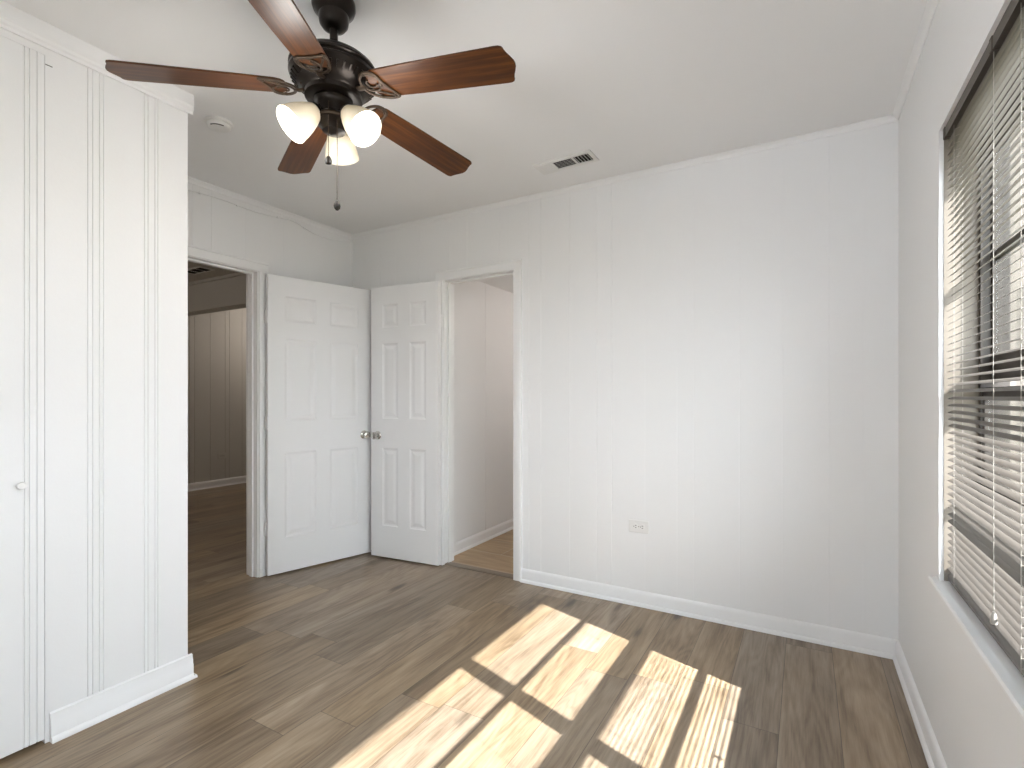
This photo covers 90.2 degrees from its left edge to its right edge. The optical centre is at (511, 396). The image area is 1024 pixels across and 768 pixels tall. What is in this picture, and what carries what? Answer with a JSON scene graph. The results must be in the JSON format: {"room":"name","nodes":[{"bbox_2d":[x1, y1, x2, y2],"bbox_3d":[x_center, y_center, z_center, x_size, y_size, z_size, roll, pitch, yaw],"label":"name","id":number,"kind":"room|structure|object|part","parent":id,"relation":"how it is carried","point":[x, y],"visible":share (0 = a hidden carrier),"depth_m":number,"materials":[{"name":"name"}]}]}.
{"room":"empty bedroom","nodes":[
{"label":"empty bedroom","id":0,"kind":"room"},
{"bbox_2d":[0,28,187,742],"bbox_3d":[-2.362,-0.043,1.408,0.894,2.511,2.326,0,0,30],"label":"wall","id":1,"kind":"structure","parent":0,"point":[116,154],"depth_m":1.95,"materials":[{"name":"white paint"}]},
{"bbox_2d":[0,35,43,758],"bbox_3d":[-1.823,0.002,1.443,0.050,2.386,0.774,0,0,30],"label":"door","id":2,"kind":"structure","parent":1,"relation":"in","point":[21,67],"depth_m":1.73,"materials":[{"name":"white paint"}]},
{"bbox_3d":[-1.653,0.300,1.716,0.026,0.027,0.027,0,0,30],"label":"knob","id":3,"kind":"part","parent":2,"relation":"part of","materials":[{"name":"white plastic"}]},
{"bbox_2d":[0,0,193,114],"bbox_3d":[-2.062,-1.258,1.315,0.318,0.082,2.224,0,0,30],"label":"crown molding","id":4,"kind":"structure","parent":1,"relation":"attached to","point":[14,20],"depth_m":1.84,"materials":[{"name":"white paint"}]},
{"bbox_2d":[49,653,197,743],"bbox_3d":[-1.665,1.161,2.097,0.427,0.102,0.490,0,0,30],"label":"baseboard","id":5,"kind":"structure","parent":1,"relation":"attached to","point":[66,721],"depth_m":1.96,"materials":[{"name":"white paint"}]},
{"bbox_2d":[188,308,245,483],"bbox_3d":[-5.225,-0.043,4.735,0.120,2.511,7.400,0,0,30],"label":"wall","id":6,"kind":"structure","parent":0,"point":[216,340],"depth_m":6.83,"materials":[{"name":"grey paint"}]},
{"bbox_2d":[188,476,245,491],"bbox_3d":[-5.188,1.163,4.656,0.024,0.099,7.300,0,0,30],"label":"baseboard","id":7,"kind":"structure","parent":6,"relation":"attached to","point":[241,479],"depth_m":6.81,"materials":[{"name":"white paint"}]},
{"bbox_3d":[-5.182,1.203,4.652,0.012,0.019,7.300,0,0,30],"label":"shoe moulding","id":8,"kind":"part","parent":7,"relation":"part of","materials":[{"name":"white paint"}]},
{"bbox_2d":[218,453,225,458],"bbox_3d":[-3.913,0.802,6.888,0.008,0.072,0.116,0,0,30],"label":"wall outlet","id":9,"kind":"object","parent":6,"relation":"attached to","point":[220,455],"visible":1,"depth_m":6.88,"materials":[{"name":"grey paint"}]},
{"bbox_2d":[188,183,352,286],"bbox_3d":[-1.793,-0.043,3.374,0.120,2.511,1.850,0,0,30],"label":"wall","id":10,"kind":"structure","parent":0,"point":[289,249],"depth_m":3.48,"materials":[{"name":"white paint"}]},
{"bbox_2d":[188,244,268,577],"bbox_3d":[-1.940,0.156,3.106,0.140,2.113,0.908,0,0,30],"label":"door frame","id":11,"kind":"structure","parent":10,"relation":"attached to","point":[252,277],"depth_m":3.43,"materials":[{"name":"white paint"}]},
{"bbox_2d":[188,176,352,239],"bbox_3d":[-1.710,-1.284,3.373,0.024,0.030,1.730,0,0,30],"label":"crown molding","id":12,"kind":"structure","parent":10,"relation":"attached to","point":[191,180],"depth_m":3.44,"materials":[{"name":"white paint"}]},
{"bbox_2d":[188,189,352,241],"bbox_3d":[-1.618,-1.232,3.546,0.012,0.055,1.335,0,0,30],"label":"cable","id":13,"kind":"object","parent":10,"relation":"attached to","point":[198,192],"visible":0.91,"depth_m":3.44,"materials":[{"name":"white paint"}]},
{"bbox_2d":[264,274,370,575],"bbox_3d":[-1.358,0.191,3.666,0.772,2.020,0.106,0,0,-45],"label":"door","id":14,"kind":"structure","parent":10,"relation":"in","point":[317,420],"depth_m":3.64,"materials":[{"name":"white paint"}]},
{"bbox_3d":[-1.110,0.292,3.879,0.064,0.064,0.061,0,0,-45],"label":"knob","id":15,"kind":"part","parent":14,"relation":"part of","materials":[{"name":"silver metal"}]},
{"bbox_2d":[0,483,928,767],"bbox_3d":[-2.051,1.262,2.909,7.544,0.100,7.400,0,0,30],"label":"floor","id":16,"kind":"structure","parent":0,"point":[365,660],"depth_m":2.15,"materials":[{"name":"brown wood"}]},
{"bbox_2d":[445,562,512,578],"bbox_3d":[-0.221,1.208,3.557,0.575,0.008,0.068,0,0,30],"label":"threshold","id":17,"kind":"object","parent":16,"relation":"on","point":[492,572],"visible":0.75,"depth_m":3.55,"materials":[{"name":"wood"}]},
{"bbox_2d":[2,0,927,281],"bbox_3d":[-2.054,-1.349,2.854,7.494,0.100,7.500,0,0,30],"label":"ceiling","id":18,"kind":"structure","parent":0,"point":[639,85],"depth_m":2.12,"materials":[{"name":"white paint"}]},
{"bbox_2d":[188,266,213,273],"bbox_3d":[-3.238,-1.294,5.242,0.363,0.009,0.160,0,0,30],"label":"ceiling vent","id":19,"kind":"object","parent":18,"relation":"in","point":[195,270],"visible":0.77,"depth_m":5.23,"materials":[{"name":"white plastic"}]},
{"bbox_2d":[188,272,245,315],"bbox_3d":[-2.753,-1.131,5.369,3.534,0.336,0.165,0,0,30],"label":"beam","id":20,"kind":"structure","parent":18,"relation":"attached to","point":[225,292],"depth_m":5.58,"materials":[{"name":"grey paint"}]},
{"bbox_2d":[204,116,232,132],"bbox_3d":[-1.388,-1.283,2.417,0.120,0.031,0.120,0,0,30],"label":"smoke detector","id":21,"kind":"object","parent":18,"relation":"attached to","point":[216,123],"visible":1,"depth_m":2.39,"materials":[{"name":"white plastic"}]},
{"bbox_2d":[105,0,515,210],"bbox_3d":[-0.550,-0.947,1.689,1.194,0.703,1.188,0,0,30],"label":"ceiling fan","id":22,"kind":"object","parent":18,"relation":"hanging from","point":[335,78],"visible":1,"depth_m":1.60,"materials":[{"name":"brown wood"}]},
{"bbox_3d":[-0.954,-0.976,1.563,0.489,0.006,0.133,-5,11,-17],"label":"fan blade","id":23,"kind":"part","parent":22,"relation":"part of","materials":[{"name":"brown wood"}]},
{"bbox_3d":[-0.594,-0.976,1.288,0.133,0.006,0.490,10,4,1],"label":"fan blade","id":24,"kind":"part","parent":22,"relation":"part of","materials":[{"name":"brown wood"}]},
{"bbox_3d":[-0.659,-0.879,1.609,0.115,0.115,0.104,0,43,49],"label":"lamp shade","id":25,"kind":"part","parent":22,"relation":"part of","materials":[{"name":"white glass"}]},
{"bbox_3d":[-0.804,-0.976,1.991,0.133,0.006,0.490,-12,3,-35],"label":"fan blade","id":26,"kind":"part","parent":22,"relation":"part of","materials":[{"name":"brown wood"}]},
{"bbox_2d":[312,102,320,110],"bbox_3d":[-0.626,-0.920,1.638,0.053,0.053,0.036,0,43,49],"label":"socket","id":27,"kind":"object","parent":22,"relation":"attached to","point":[316,106],"depth_m":1.61,"materials":[{"name":"brown"}]},
{"bbox_3d":[-0.582,-0.851,1.618,0.003,0.177,0.003,0,0,30],"label":"pull chain","id":28,"kind":"part","parent":22,"relation":"part of","materials":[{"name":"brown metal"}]},
{"bbox_3d":[-0.559,-0.759,1.632,0.003,0.270,0.003,0,0,30],"label":"pull chain","id":29,"kind":"part","parent":22,"relation":"part of","materials":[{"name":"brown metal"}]},
{"bbox_3d":[-0.597,-0.879,1.772,0.115,0.115,0.104,0,-43,-7],"label":"lamp shade","id":30,"kind":"part","parent":22,"relation":"part of","materials":[{"name":"white glass"}]},
{"bbox_3d":[-0.504,-0.886,1.633,0.064,0.047,0.047,46,19,19],"label":"bulb","id":31,"kind":"part","parent":22,"relation":"part of","materials":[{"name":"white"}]},
{"bbox_3d":[-0.497,-0.879,1.630,0.104,0.115,0.115,46,19,19],"label":"lamp shade","id":32,"kind":"part","parent":22,"relation":"part of","materials":[{"name":"white glass"}]},
{"bbox_3d":[-0.351,-0.976,1.981,0.133,0.006,0.490,-13,-12,36],"label":"fan blade","id":33,"kind":"part","parent":22,"relation":"part of","materials":[{"name":"brown wood"}]},
{"bbox_3d":[-0.221,-0.976,1.546,0.490,0.006,0.133,5,-9,19],"label":"fan blade","id":34,"kind":"part","parent":22,"relation":"part of","materials":[{"name":"brown wood"}]},
{"bbox_2d":[533,149,598,174],"bbox_3d":[0.298,-1.294,2.828,0.348,0.009,0.135,0,0,32],"label":"ceiling vent","id":35,"kind":"object","parent":18,"relation":"in","point":[584,157],"visible":1,"depth_m":2.82,"materials":[{"name":"white plastic"}]},
{"bbox_2d":[454,281,512,542],"bbox_3d":[-0.062,-0.043,4.682,0.100,2.511,1.944,0,0,30],"label":"wall","id":36,"kind":"structure","parent":0,"point":[483,313],"depth_m":4.26,"materials":[{"name":"white paint"}]},
{"bbox_2d":[454,519,512,555],"bbox_3d":[-0.008,1.169,4.651,0.024,0.086,1.944,0,0,30],"label":"baseboard","id":37,"kind":"structure","parent":36,"relation":"attached to","point":[472,541],"depth_m":4.23,"materials":[{"name":"white paint"}]},
{"bbox_2d":[479,276,512,292],"bbox_3d":[0.586,-1.002,4.367,1.538,0.100,2.044,0,0,30],"label":"ceiling","id":38,"kind":"structure","parent":0,"point":[505,283],"depth_m":4.26,"materials":[{"name":"white paint"}]},
{"bbox_2d":[353,121,898,639],"bbox_3d":[0.236,-0.043,3.321,3.690,2.511,0.120,0,0,30],"label":"wall","id":39,"kind":"structure","parent":0,"point":[710,350],"depth_m":2.75,"materials":[{"name":"white paint"}]},
{"bbox_2d":[370,281,442,565],"bbox_3d":[-0.794,0.191,3.732,0.608,2.020,0.106,0,0,25],"label":"door","id":40,"kind":"structure","parent":39,"relation":"in","point":[407,319],"depth_m":3.73,"materials":[{"name":"white paint"}]},
{"bbox_3d":[-1.023,0.292,3.812,0.064,0.064,0.061,0,0,25],"label":"knob","id":41,"kind":"part","parent":40,"relation":"part of","materials":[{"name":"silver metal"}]},
{"bbox_2d":[435,259,521,581],"bbox_3d":[-0.214,0.157,3.571,0.709,2.111,0.138,0,0,30],"label":"door frame","id":42,"kind":"structure","parent":39,"relation":"attached to","point":[515,265],"depth_m":3.63,"materials":[{"name":"white paint"}]},
{"bbox_2d":[353,115,896,238],"bbox_3d":[0.243,-1.286,3.232,3.550,0.026,0.026,0,0,30],"label":"crown molding","id":43,"kind":"structure","parent":39,"relation":"attached to","point":[883,120],"depth_m":2.89,"materials":[{"name":"white paint"}]},
{"bbox_2d":[629,519,648,533],"bbox_3d":[0.735,0.755,2.959,0.116,0.072,0.008,0,0,30],"label":"wall outlet","id":44,"kind":"object","parent":39,"relation":"attached to","point":[638,526],"visible":1,"depth_m":2.96,"materials":[{"name":"white plastic"}]},
{"bbox_2d":[520,568,897,659],"bbox_3d":[0.921,1.169,2.843,1.986,0.086,0.024,0,0,30],"label":"baseboard","id":45,"kind":"structure","parent":39,"relation":"attached to","point":[884,647],"depth_m":2.72,"materials":[{"name":"white paint"}]},
{"bbox_2d":[899,0,1023,767],"bbox_3d":[0.880,-0.043,0.610,0.170,2.511,4.176,0,0,30],"label":"wall","id":46,"kind":"structure","parent":0,"point":[974,723],"depth_m":1.74,"materials":[{"name":"white paint"}]},
{"bbox_2d":[892,0,938,120],"bbox_3d":[0.795,-1.286,0.659,0.026,0.026,3.936,0,0,30],"label":"crown molding","id":47,"kind":"structure","parent":46,"relation":"attached to","point":[931,6],"depth_m":1.91,"materials":[{"name":"white paint"}]},
{"bbox_2d":[893,640,946,767],"bbox_3d":[0.796,1.169,0.659,0.024,0.086,3.936,0,0,30],"label":"baseboard","id":48,"kind":"structure","parent":46,"relation":"attached to","point":[934,757],"depth_m":1.88,"materials":[{"name":"white paint"}]},
{"bbox_3d":[0.791,1.203,0.662,0.012,0.019,3.936,0,0,30],"label":"shoe moulding","id":49,"kind":"part","parent":48,"relation":"part of","materials":[{"name":"white paint"}]},
{"bbox_2d":[928,575,1023,720],"bbox_3d":[0.998,0.601,0.912,0.116,0.018,1.726,0,0,30],"label":"window sill","id":50,"kind":"structure","parent":46,"relation":"attached to","point":[1009,678],"depth_m":1.21,"materials":[{"name":"white paint"}]},
{"bbox_2d":[944,57,1023,580],"bbox_3d":[1.043,-0.127,0.884,0.154,1.458,1.657,0,0,30],"label":"window","id":51,"kind":"structure","parent":46,"relation":"in","point":[1005,300],"depth_m":1.60,"materials":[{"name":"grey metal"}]},
{"bbox_2d":[943,0,1023,676],"bbox_3d":[0.987,-0.135,0.915,0.038,1.438,1.635,0,0,30],"label":"window blind","id":52,"kind":"object","parent":51,"relation":"attached to","point":[986,569],"visible":1,"depth_m":1.27,"materials":[{"name":"beige plastic"}]},
{"bbox_3d":[1.345,-0.121,1.537,0.021,1.398,0.001,0,0,30],"label":"ladder cord","id":53,"kind":"part","parent":52,"relation":"part of","materials":[{"name":"white fabric"}]},
{"bbox_3d":[0.988,-0.837,0.915,0.032,0.032,1.635,0,0,30],"label":"head rail","id":54,"kind":"part","parent":52,"relation":"part of","materials":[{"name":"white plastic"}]},
{"bbox_3d":[0.988,0.578,0.915,0.014,0.012,1.627,0,0,30],"label":"rail","id":55,"kind":"part","parent":52,"relation":"part of","materials":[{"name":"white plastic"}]},
{"bbox_3d":[1.143,-0.153,1.211,0.003,1.331,0.002,0,0,-15],"label":"lift cord","id":56,"kind":"part","parent":52,"relation":"part of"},
{"bbox_3d":[1.070,-0.121,1.058,0.021,1.398,0.001,0,0,30],"label":"ladder cord","id":57,"kind":"part","parent":52,"relation":"part of","materials":[{"name":"white fabric"}]},
{"bbox_3d":[1.079,-0.127,0.864,0.070,1.458,1.657,0,0,30],"label":"frame","id":58,"kind":"part","parent":51,"relation":"part of","materials":[{"name":"white metal"}]},
{"bbox_3d":[1.278,0.261,1.241,0.022,0.578,0.776,0,0,30],"label":"sash","id":59,"kind":"part","parent":51,"relation":"part of","materials":[{"name":"brown metal"}]},
{"bbox_3d":[1.293,-0.429,1.232,0.022,0.760,0.776,0,0,30],"label":"sash","id":60,"kind":"part","parent":51,"relation":"part of","materials":[{"name":"brown metal"}]},
{"label":"outside","id":61,"kind":"structure","parent":0,"visible":0},
{"bbox_3d":[21.321,1.763,-3.609,39.436,0.100,75.000,0,0,30],"label":"ground","id":62,"kind":"structure","parent":61,"visible":0},
{"bbox_2d":[1010,119,1023,535],"bbox_3d":[7.505,-2.087,5.028,6.600,7.600,5.700,0,0,30],"label":"house","id":63,"kind":"structure","parent":62,"relation":"on","point":[1018,274],"depth_m":4.11,"materials":[{"name":"beige"}]}
]}

